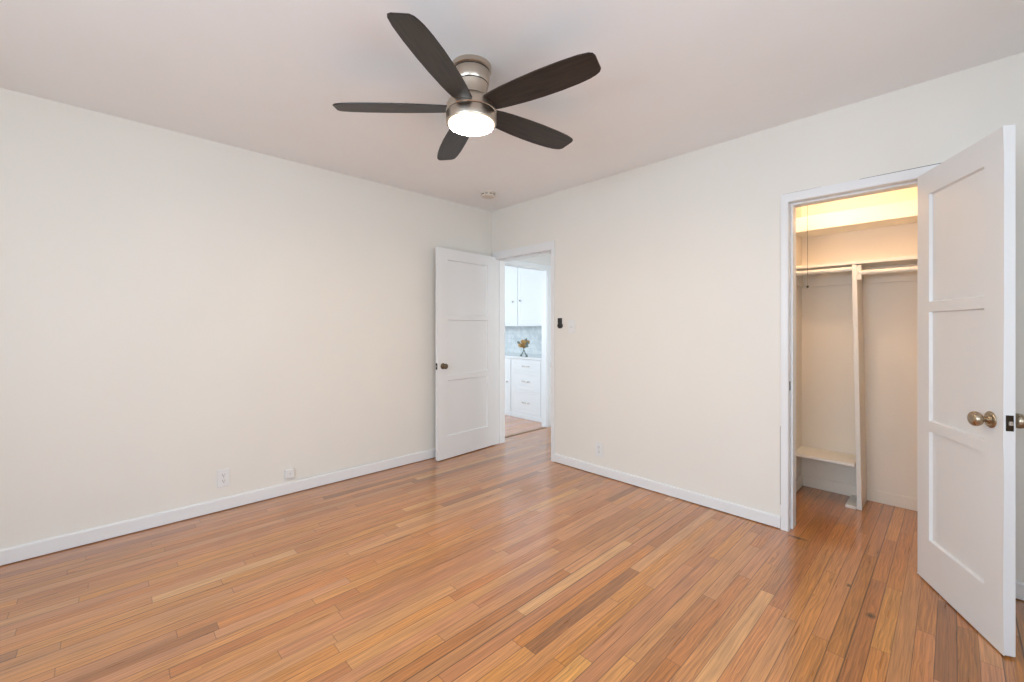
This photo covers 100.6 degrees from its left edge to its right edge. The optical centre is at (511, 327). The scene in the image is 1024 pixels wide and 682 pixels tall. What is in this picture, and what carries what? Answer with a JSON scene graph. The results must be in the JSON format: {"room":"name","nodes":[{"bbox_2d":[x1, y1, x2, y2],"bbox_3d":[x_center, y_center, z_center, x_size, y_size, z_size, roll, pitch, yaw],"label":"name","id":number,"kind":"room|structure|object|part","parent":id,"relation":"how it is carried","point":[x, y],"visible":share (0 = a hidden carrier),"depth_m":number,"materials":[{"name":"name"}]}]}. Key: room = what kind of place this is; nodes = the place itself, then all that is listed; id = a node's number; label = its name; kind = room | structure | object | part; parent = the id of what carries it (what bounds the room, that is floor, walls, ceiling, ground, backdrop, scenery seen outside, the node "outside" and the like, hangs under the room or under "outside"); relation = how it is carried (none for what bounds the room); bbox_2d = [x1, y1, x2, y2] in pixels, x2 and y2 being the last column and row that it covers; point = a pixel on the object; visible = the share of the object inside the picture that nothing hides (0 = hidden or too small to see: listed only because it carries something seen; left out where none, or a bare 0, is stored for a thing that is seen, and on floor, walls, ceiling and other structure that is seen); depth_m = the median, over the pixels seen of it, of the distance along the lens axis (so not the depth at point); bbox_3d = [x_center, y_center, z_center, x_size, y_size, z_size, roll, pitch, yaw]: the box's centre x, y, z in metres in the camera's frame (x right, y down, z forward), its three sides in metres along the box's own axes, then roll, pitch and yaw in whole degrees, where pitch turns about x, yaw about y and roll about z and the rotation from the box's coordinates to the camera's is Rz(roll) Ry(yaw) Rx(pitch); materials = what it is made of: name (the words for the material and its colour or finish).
{"room":"empty bedroom","nodes":[
{"label":"empty bedroom","id":0,"kind":"room"},
{"bbox_2d":[0,88,491,565],"bbox_3d":[-1.921,-0.007,2.914,4.870,2.440,0.120,0,0,-44],"label":"wall","id":1,"kind":"structure","parent":0,"point":[177,309],"depth_m":2.70,"materials":[{"name":"white paint"}]},
{"bbox_2d":[0,448,435,564],"bbox_3d":[-1.864,1.168,2.876,4.600,0.078,0.014,0,0,-44],"label":"baseboard","id":2,"kind":"structure","parent":1,"relation":"attached to","point":[74,539],"depth_m":2.68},
{"bbox_2d":[217,468,229,487],"bbox_3d":[-1.919,0.998,2.827,0.072,0.116,0.008,0,0,-44],"label":"wall outlet","id":3,"kind":"object","parent":1,"relation":"attached to","point":[223,476],"visible":1,"depth_m":2.82,"materials":[{"name":"white plastic"}]},
{"bbox_2d":[0,415,1023,681],"bbox_3d":[-0.806,1.263,3.002,6.600,0.100,7.600,0,0,-44],"label":"floor","id":4,"kind":"structure","parent":0,"point":[502,562],"depth_m":1.95,"materials":[{"name":"brown wood"}]},
{"bbox_2d":[505,358,511,415],"bbox_3d":[-0.118,0.815,6.369,0.636,0.796,0.902,0,0,-44],"label":"base cabinet","id":5,"kind":"object","parent":4,"relation":"on","point":[508,361],"visible":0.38,"depth_m":5.88,"materials":[{"name":"white wood"}]},
{"bbox_2d":[505,352,541,360],"bbox_3d":[0.128,0.402,6.126,0.621,0.030,1.613,0,0,-44],"label":"countertop","id":6,"kind":"structure","parent":5,"relation":"on","point":[507,354],"depth_m":5.83,"materials":[{"name":"white stone"}]},
{"bbox_2d":[517,338,529,356],"bbox_3d":[0.163,0.262,5.760,0.131,0.248,0.234,0,0,-44],"label":"dried flowers","id":7,"kind":"object","parent":6,"relation":"on","point":[525,342],"visible":1,"depth_m":5.73,"materials":[{"name":"yellow plant"}]},
{"bbox_2d":[505,427,546,437],"bbox_3d":[0.146,1.210,4.935,0.732,0.005,0.045,0,0,-44],"label":"threshold","id":8,"kind":"object","parent":4,"relation":"on","point":[541,427],"visible":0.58,"depth_m":4.94,"materials":[{"name":"brown wood"}]},
{"bbox_2d":[511,358,541,422],"bbox_3d":[0.437,0.815,5.790,0.639,0.796,0.698,0,0,-44],"label":"base cabinet","id":9,"kind":"object","parent":4,"relation":"on","point":[526,374],"visible":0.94,"depth_m":5.62,"materials":[{"name":"white wood"}]},
{"bbox_3d":[0.182,0.991,5.646,0.007,0.304,0.536,0,0,-44],"label":"drawer","id":10,"kind":"part","parent":9,"relation":"part of","materials":[{"name":"white wood"}]},
{"bbox_3d":[0.182,0.707,5.646,0.007,0.250,0.536,0,0,-44],"label":"drawer","id":11,"kind":"part","parent":9,"relation":"part of","materials":[{"name":"white wood"}]},
{"bbox_3d":[0.182,0.508,5.646,0.007,0.134,0.536,0,0,-44],"label":"drawer","id":12,"kind":"part","parent":9,"relation":"part of","materials":[{"name":"white wood"}]},
{"bbox_2d":[845,264,866,510],"bbox_3d":[2.377,0.394,2.931,0.256,1.637,0.086,0,0,-44],"label":"upright","id":13,"kind":"object","parent":4,"relation":"on","point":[857,501],"visible":0.99,"depth_m":2.84,"materials":[{"name":"paint"}]},
{"bbox_2d":[796,267,851,275],"bbox_3d":[2.186,-0.399,2.982,0.033,0.033,0.326,0,0,-44],"label":"clothes rod","id":14,"kind":"object","parent":13,"relation":"attached to","point":[840,269],"visible":0.81,"depth_m":2.96,"materials":[{"name":"paint"}]},
{"bbox_2d":[859,266,917,274],"bbox_3d":[2.517,-0.369,2.639,0.033,0.033,0.567,0,0,-44],"label":"clothes rod","id":15,"kind":"object","parent":13,"relation":"attached to","point":[911,268],"visible":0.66,"depth_m":2.72,"materials":[{"name":"paint"}]},
{"bbox_2d":[0,0,1023,210],"bbox_3d":[-0.805,-1.277,3.038,6.650,0.100,7.650,0,0,-44],"label":"ceiling","id":16,"kind":"structure","parent":0,"point":[675,78],"depth_m":1.99,"materials":[{"name":"white paint"}]},
{"bbox_2d":[333,12,600,159],"bbox_3d":[-0.155,-1.083,2.001,1.202,0.286,1.219,0,0,-44],"label":"ceiling fan","id":17,"kind":"object","parent":16,"relation":"hanging from","point":[470,110],"visible":1,"depth_m":1.89,"materials":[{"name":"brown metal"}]},
{"bbox_3d":[-0.558,-1.026,1.981,0.538,0.006,0.142,0,12,-1],"label":"fan blade","id":18,"kind":"part","parent":17,"relation":"part of","materials":[{"name":"brown wood"}]},
{"bbox_3d":[-0.292,-1.026,1.641,0.142,0.006,0.538,12,4,16],"label":"fan blade","id":19,"kind":"part","parent":17,"relation":"part of","materials":[{"name":"brown wood"}]},
{"bbox_3d":[-0.317,-1.026,2.339,0.142,0.006,0.538,-13,4,-19],"label":"fan blade","id":20,"kind":"part","parent":17,"relation":"part of","materials":[{"name":"brown wood"}]},
{"bbox_3d":[0.098,-1.026,2.220,0.538,0.006,0.142,0,-12,-37],"label":"fan blade","id":21,"kind":"part","parent":17,"relation":"part of","materials":[{"name":"brown wood"}]},
{"bbox_3d":[0.114,-1.026,1.789,0.538,0.006,0.142,0,-12,35],"label":"fan blade","id":22,"kind":"part","parent":17,"relation":"part of","materials":[{"name":"brown wood"}]},
{"bbox_2d":[481,191,495,198],"bbox_3d":[-0.216,-1.206,3.861,0.134,0.041,0.134,0,0,-44],"label":"smoke detector","id":23,"kind":"object","parent":16,"relation":"attached to","point":[485,194],"visible":1,"depth_m":3.82,"materials":[{"name":"plastic"}]},
{"bbox_2d":[806,206,808,287],"bbox_3d":[1.868,-0.739,2.603,0.110,0.976,0.126,0,0,-44],"label":"pull cord","id":24,"kind":"object","parent":16,"relation":"hanging from","point":[807,286],"visible":0.17,"depth_m":2.67,"materials":[{"name":"white plastic"}]},
{"bbox_3d":[1.850,-0.730,2.642,0.019,0.926,0.060,0,0,0],"label":"pull cord","id":25,"kind":"part","parent":24,"relation":"part of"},
{"bbox_2d":[517,254,550,265],"bbox_3d":[0.387,-0.007,5.202,1.630,2.440,0.075,0,0,-44],"label":"ceiling","id":26,"kind":"structure","parent":0,"point":[544,259],"depth_m":5.11,"materials":[{"name":"white paint"}]},
{"bbox_2d":[505,260,550,426],"bbox_3d":[0.136,0.224,4.951,0.880,1.978,0.091,0,0,-44],"label":"trim","id":27,"kind":"structure","parent":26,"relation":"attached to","point":[546,269],"depth_m":5.19,"materials":[{"name":"white wood"}]},
{"bbox_2d":[492,52,1023,600],"bbox_3d":[1.322,-0.007,2.968,0.120,2.440,4.300,0,0,-44],"label":"wall","id":28,"kind":"structure","parent":0,"point":[668,271],"depth_m":2.88,"materials":[{"name":"white paint"}]},
{"bbox_2d":[435,247,495,460],"bbox_3d":[-0.435,0.235,4.129,0.141,1.939,0.766,0,0,42],"label":"door","id":29,"kind":"structure","parent":28,"relation":"in","point":[465,366],"depth_m":4.11,"materials":[{"name":"white wood"}]},
{"bbox_2d":[492,241,554,461],"bbox_3d":[0.137,0.211,4.196,0.150,2.003,0.858,0,0,-44],"label":"trim","id":30,"kind":"structure","parent":28,"relation":"attached to","point":[546,248],"depth_m":4.44,"materials":[{"name":"white wood"}]},
{"bbox_2d":[557,318,562,327],"bbox_3d":[0.427,-0.043,3.795,0.024,0.092,0.049,0,0,-44],"label":"light switch","id":31,"kind":"object","parent":28,"relation":"attached to","point":[559,325],"visible":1,"depth_m":3.78,"materials":[{"name":"black plastic"}]},
{"bbox_2d":[568,320,574,332],"bbox_3d":[0.516,-0.012,3.705,0.020,0.116,0.072,0,0,-44],"label":"light switch","id":32,"kind":"object","parent":28,"relation":"attached to","point":[571,323],"visible":1,"depth_m":3.71,"materials":[{"name":"white plastic"}]},
{"bbox_2d":[595,442,602,456],"bbox_3d":[0.718,1.001,3.504,0.008,0.116,0.072,0,0,-44],"label":"wall outlet","id":33,"kind":"object","parent":28,"relation":"attached to","point":[598,446],"visible":1,"depth_m":3.50,"materials":[{"name":"white plastic"}]},
{"bbox_2d":[554,454,780,527],"bbox_3d":[1.002,1.172,3.204,0.014,0.070,1.782,0,0,-44],"label":"baseboard","id":34,"kind":"structure","parent":28,"relation":"attached to","point":[760,516],"depth_m":3.01,"materials":[{"name":"white wood"}]},
{"bbox_2d":[780,163,940,530],"bbox_3d":[1.904,0.201,2.352,0.160,2.024,0.705,0,0,-44],"label":"trim","id":35,"kind":"structure","parent":28,"relation":"attached to","point":[904,179],"depth_m":2.54,"materials":[{"name":"white wood"}]},
{"bbox_2d":[917,124,1023,656],"bbox_3d":[1.918,0.231,1.819,0.156,1.953,0.573,0,0,19],"label":"door","id":36,"kind":"structure","parent":28,"relation":"in","point":[968,419],"depth_m":1.74,"materials":[{"name":"white wood"}]},
{"bbox_3d":[1.797,0.350,1.636,0.049,0.057,0.057,0,0,19],"label":"knob","id":37,"kind":"part","parent":36,"relation":"part of","materials":[{"name":"gold metal"}]},
{"bbox_3d":[1.826,0.350,1.558,0.022,0.058,0.002,0,0,20],"label":"latch plate","id":38,"kind":"part","parent":36,"relation":"part of","materials":[{"name":"brown metal"}]},
{"bbox_3d":[1.898,0.350,1.601,0.049,0.057,0.057,0,0,19],"label":"knob","id":39,"kind":"part","parent":36,"relation":"part of","materials":[{"name":"gold metal"}]},
{"bbox_2d":[1016,581,1023,599],"bbox_3d":[2.434,1.170,1.717,0.014,0.074,0.955,0,0,-44],"label":"baseboard","id":40,"kind":"structure","parent":28,"relation":"attached to","point":[1019,585],"depth_m":1.89,"materials":[{"name":"white wood"}]},
{"bbox_2d":[796,207,801,478],"bbox_3d":[1.914,-0.007,3.024,0.810,2.440,0.080,0,0,-44],"label":"wall","id":41,"kind":"structure","parent":0,"point":[798,209],"depth_m":3.21,"materials":[{"name":"paint"}]},
{"bbox_2d":[796,474,802,491],"bbox_3d":[1.946,1.167,2.991,0.810,0.079,0.012,0,0,-44],"label":"baseboard","id":42,"kind":"structure","parent":41,"relation":"attached to","point":[799,481],"depth_m":3.19,"materials":[{"name":"paint"}]},
{"bbox_2d":[802,187,917,510],"bbox_3d":[2.588,-0.007,2.965,0.080,2.440,1.100,0,0,-44],"label":"wall","id":43,"kind":"structure","parent":0,"point":[890,309],"depth_m":2.99,"materials":[{"name":"paint"}]},
{"bbox_2d":[796,446,855,466],"bbox_3d":[2.257,0.942,3.053,0.275,0.070,0.354,0,0,-44],"label":"closet shelf","id":44,"kind":"object","parent":43,"relation":"attached to","point":[835,457],"visible":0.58,"depth_m":3.02,"materials":[{"name":"paint"}]},
{"bbox_2d":[796,199,917,237],"bbox_3d":[2.473,-0.750,2.854,0.240,0.105,0.940,0,0,-44],"label":"closet shelf","id":45,"kind":"object","parent":43,"relation":"attached to","point":[903,212],"visible":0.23,"depth_m":2.86,"materials":[{"name":"paint"}]},
{"bbox_2d":[796,256,917,286],"bbox_3d":[2.466,-0.380,2.847,0.260,0.135,0.940,0,0,-44],"label":"closet shelf","id":46,"kind":"object","parent":43,"relation":"attached to","point":[839,278],"visible":0.38,"depth_m":2.95,"materials":[{"name":"paint"}]},
{"bbox_2d":[803,475,917,510],"bbox_3d":[2.558,1.167,2.936,0.006,0.079,0.920,0,0,-44],"label":"baseboard","id":47,"kind":"structure","parent":43,"relation":"attached to","point":[838,487],"depth_m":2.98,"materials":[{"name":"paint"}]},
{"bbox_3d":[-0.090,-0.007,6.880,0.090,2.440,3.005,0,0,-44],"label":"wall","id":48,"kind":"structure","parent":0,"visible":0},
{"bbox_2d":[505,326,541,353],"bbox_3d":[-0.091,0.163,6.809,0.010,0.500,2.905,0,0,-44],"label":"backsplash","id":49,"kind":"structure","parent":48,"relation":"attached to","point":[513,334],"depth_m":6.52,"materials":[{"name":"stone"}]},
{"bbox_2d":[505,266,541,325],"bbox_3d":[0.225,-0.625,6.214,0.356,1.195,1.602,0,0,-44],"label":"upper cabinet","id":50,"kind":"object","parent":48,"relation":"attached to","point":[523,287],"visible":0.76,"depth_m":6.07,"materials":[{"name":"white wood"}]},
{"bbox_3d":[-0.117,-0.548,6.361,0.007,0.998,0.566,0,0,-44],"label":"door","id":51,"kind":"part","parent":50,"relation":"part of","materials":[{"name":"white wood"}]},
{"bbox_3d":[0.285,-0.548,5.944,0.007,0.998,0.567,0,0,-44],"label":"door","id":52,"kind":"part","parent":50,"relation":"part of","materials":[{"name":"white wood"}]}
]}

